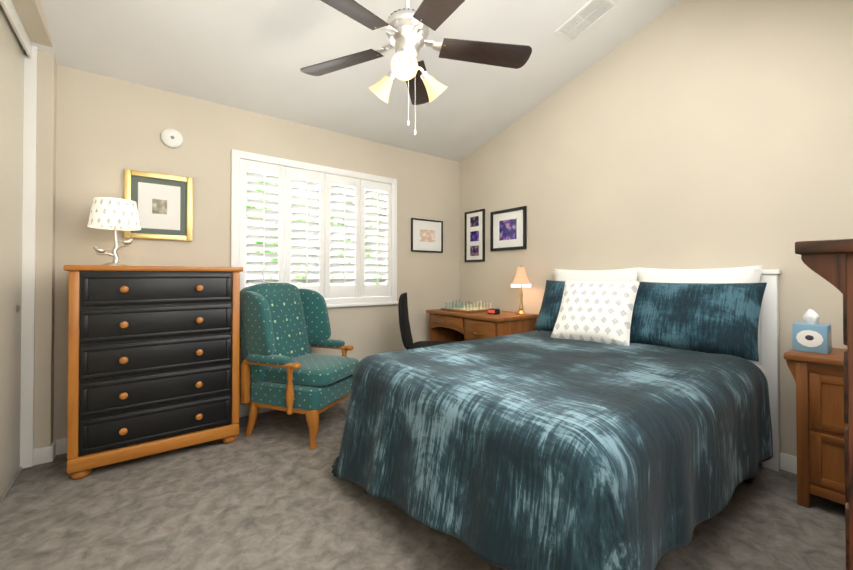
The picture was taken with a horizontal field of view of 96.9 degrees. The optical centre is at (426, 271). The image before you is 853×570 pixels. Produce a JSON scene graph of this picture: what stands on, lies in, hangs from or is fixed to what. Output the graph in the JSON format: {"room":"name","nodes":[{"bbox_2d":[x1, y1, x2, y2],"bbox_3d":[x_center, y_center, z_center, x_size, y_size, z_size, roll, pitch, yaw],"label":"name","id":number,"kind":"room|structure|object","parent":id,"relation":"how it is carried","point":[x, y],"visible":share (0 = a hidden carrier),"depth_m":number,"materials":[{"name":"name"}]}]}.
{"room":"bedroom","nodes":[
{"label":"bedroom","id":0,"kind":"room"},
{"bbox_2d":[0,0,37,504],"bbox_3d":[-1.129,-0.115,0.552,0.150,2.450,4.050,0,-1,-37],"label":"sliding closet door","id":1,"kind":"structure","parent":0,"point":[18,100],"depth_m":2.06,"materials":[{"name":"beige wood"}]},
{"bbox_2d":[11,0,56,448],"bbox_3d":[-1.242,-0.740,0.533,0.500,3.700,4.946,0,-1,-37],"label":"wall","id":2,"kind":"structure","parent":0,"point":[31,16],"depth_m":2.23,"materials":[{"name":"paint"}]},
{"bbox_2d":[53,65,458,439],"bbox_3d":[-1.005,-0.712,3.410,4.147,3.700,0.160,0,-1,-37],"label":"wall","id":3,"kind":"structure","parent":0,"point":[109,130],"depth_m":2.81,"materials":[{"name":"paint"}]},
{"bbox_2d":[124,169,192,240],"bbox_3d":[-1.864,-0.455,2.639,0.390,0.460,0.028,0,-1,-37],"label":"framed picture","id":4,"kind":"object","parent":3,"relation":"attached to","point":[164,202],"visible":0.96,"depth_m":2.64,"materials":[{"name":"gold"}]},
{"bbox_2d":[50,403,272,459],"bbox_3d":[-0.956,1.089,3.306,3.320,0.095,0.036,0,-1,-37],"label":"baseboard","id":5,"kind":"structure","parent":3,"relation":"attached to","point":[58,446],"depth_m":2.34,"materials":[{"name":"white"}]},
{"bbox_2d":[161,129,183,147],"bbox_3d":[-1.805,-0.950,2.682,0.136,0.136,0.038,0,-1,-37],"label":"smoke detector","id":6,"kind":"object","parent":3,"relation":"attached to","point":[171,138],"visible":1,"depth_m":2.67,"materials":[{"name":"white plastic"}]},
{"bbox_2d":[231,149,398,307],"bbox_3d":[-0.946,-0.311,3.421,1.534,1.262,0.208,0,-1,-37],"label":"window shutters","id":7,"kind":"object","parent":3,"relation":"attached to","point":[359,292],"visible":0.96,"depth_m":3.34,"materials":[{"name":"white wood"}]},
{"bbox_2d":[411,218,442,252],"bbox_3d":[0.010,-0.386,4.057,0.420,0.350,0.022,0,-1,-37],"label":"picture","id":8,"kind":"object","parent":3,"relation":"attached to","point":[426,235],"visible":1,"depth_m":4.05,"materials":[{"name":"black paint"}]},
{"bbox_2d":[31,0,680,161],"bbox_3d":[0.293,-1.873,1.703,4.147,1.361,4.946,0,-1,-37],"label":"ceiling","id":9,"kind":"structure","parent":0,"point":[255,56],"depth_m":2.60,"materials":[{"name":"paint"}]},
{"bbox_2d":[300,0,531,134],"bbox_3d":[-0.101,-1.217,1.923,1.298,1.024,1.292,0,-1,-37],"label":"ceiling fan","id":10,"kind":"object","parent":9,"relation":"hanging from","point":[406,29],"visible":1,"depth_m":1.98,"materials":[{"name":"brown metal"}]},
{"bbox_2d":[555,0,616,42],"bbox_3d":[1.093,-1.741,2.602,0.210,0.090,0.331,0,-1,-37],"label":"ceiling vent","id":11,"kind":"object","parent":9,"relation":"in","point":[566,35],"visible":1,"depth_m":2.62,"materials":[{"name":"white"}]},
{"bbox_2d":[0,397,845,569],"bbox_3d":[0.293,1.181,1.673,4.147,0.120,4.946,0,-1,-37],"label":"floor","id":12,"kind":"structure","parent":0,"point":[271,492],"depth_m":1.70,"materials":[{"name":"carpet"}]},
{"bbox_2d":[63,197,242,479],"bbox_3d":[-1.700,0.345,2.427,0.871,1.566,0.505,0,-1,-37],"label":"dresser","id":13,"kind":"object","parent":12,"relation":"on","point":[153,358],"visible":1,"depth_m":2.22,"materials":[{"name":"brown wood"}]},
{"bbox_2d":[87,197,140,230],"bbox_3d":[-1.915,-0.354,2.323,0.256,0.170,0.256,0,-1,-37],"label":"shade","id":14,"kind":"object","parent":13,"relation":"on","point":[109,213],"depth_m":2.24,"materials":[{"name":"white fabric"}]},
{"bbox_2d":[240,283,358,449],"bbox_3d":[-0.908,0.609,2.776,0.735,1.056,0.717,0,-1,20],"label":"wingback chair","id":15,"kind":"object","parent":12,"relation":"on","point":[284,328],"visible":1,"depth_m":2.57,"materials":[{"name":"teal fabric"}]},
{"bbox_2d":[398,292,455,349],"bbox_3d":[0.039,0.662,3.359,0.668,0.951,0.655,0,-1,-37],"label":"office chair","id":16,"kind":"object","parent":12,"relation":"on","point":[405,331],"visible":0.46,"depth_m":3.24,"materials":[{"name":"black plastic"}]},
{"bbox_2d":[426,265,538,341],"bbox_3d":[0.505,0.540,3.672,0.566,1.201,0.990,0,-1,-37],"label":"desk","id":17,"kind":"object","parent":12,"relation":"on","point":[465,322],"visible":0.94,"depth_m":3.43,"materials":[{"name":"brown wood"}]},
{"bbox_2d":[488,308,499,314],"bbox_3d":[0.614,0.363,3.462,0.063,0.049,0.100,0,-1,-37],"label":"alarm clock","id":18,"kind":"object","parent":17,"relation":"on","point":[491,311],"depth_m":3.43,"materials":[{"name":"black plastic"}]},
{"bbox_2d":[511,265,530,314],"bbox_3d":[0.864,0.162,3.452,0.178,0.450,0.178,0,-1,-37],"label":"lamp","id":19,"kind":"object","parent":17,"relation":"on","point":[520,280],"depth_m":3.42,"materials":[{"name":"gold metal"}]},
{"bbox_2d":[331,265,780,569],"bbox_3d":[0.743,0.543,2.100,2.106,1.163,1.574,0,-1,-37],"label":"bed","id":20,"kind":"object","parent":12,"relation":"on","point":[623,419],"visible":1,"depth_m":1.48,"materials":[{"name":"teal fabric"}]},
{"bbox_2d":[551,280,639,345],"bbox_3d":[1.146,0.264,2.586,0.510,0.490,0.146,-1,-34,43],"label":"pillow","id":21,"kind":"object","parent":20,"relation":"on","point":[594,312],"depth_m":2.50,"materials":[{"name":"white fabric"}]},
{"bbox_2d":[784,309,847,507],"bbox_3d":[2.072,0.653,1.746,0.402,0.936,0.550,0,-1,-37],"label":"nightstand","id":22,"kind":"object","parent":12,"relation":"on","point":[814,360],"visible":1,"depth_m":1.78,"materials":[{"name":"brown wood"}]},
{"bbox_2d":[795,239,852,569],"bbox_3d":[1.503,0.477,0.702,0.630,1.269,1.085,0,-1,-37],"label":"wooden armoire","id":23,"kind":"object","parent":12,"relation":"on","point":[830,261],"visible":1,"depth_m":0.91,"materials":[{"name":"brown wood"}]},
{"bbox_2d":[459,0,852,456],"bbox_3d":[1.692,-0.719,2.749,0.160,3.700,4.946,0,-1,-37],"label":"wall","id":24,"kind":"structure","parent":0,"point":[698,134],"depth_m":2.50,"materials":[{"name":"paint"}]},
{"bbox_2d":[465,209,484,261],"bbox_3d":[0.525,-0.390,4.136,0.022,0.560,0.300,0,-1,-37],"label":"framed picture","id":25,"kind":"object","parent":24,"relation":"attached to","point":[475,236],"visible":0.98,"depth_m":4.12,"materials":[{"name":"black paint"}]},
{"bbox_2d":[490,206,526,250],"bbox_3d":[0.809,-0.419,3.761,0.022,0.410,0.450,0,-1,-37],"label":"framed picture","id":26,"kind":"object","parent":24,"relation":"attached to","point":[508,229],"visible":1,"depth_m":3.75,"materials":[{"name":"black paint"}]},
{"bbox_2d":[760,452,796,473],"bbox_3d":[1.622,1.083,2.678,0.014,0.095,4.146,0,-1,-37],"label":"baseboard","id":27,"kind":"structure","parent":24,"relation":"attached to","point":[788,463],"depth_m":2.12,"materials":[{"name":"white"}]},
{"label":"outside","id":28,"kind":"structure","parent":0,"visible":0},
{"bbox_2d":[246,171,382,286],"bbox_3d":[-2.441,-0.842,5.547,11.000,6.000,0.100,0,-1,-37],"label":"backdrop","id":29,"kind":"structure","parent":28,"point":[294,252],"depth_m":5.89,"materials":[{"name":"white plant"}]}
]}

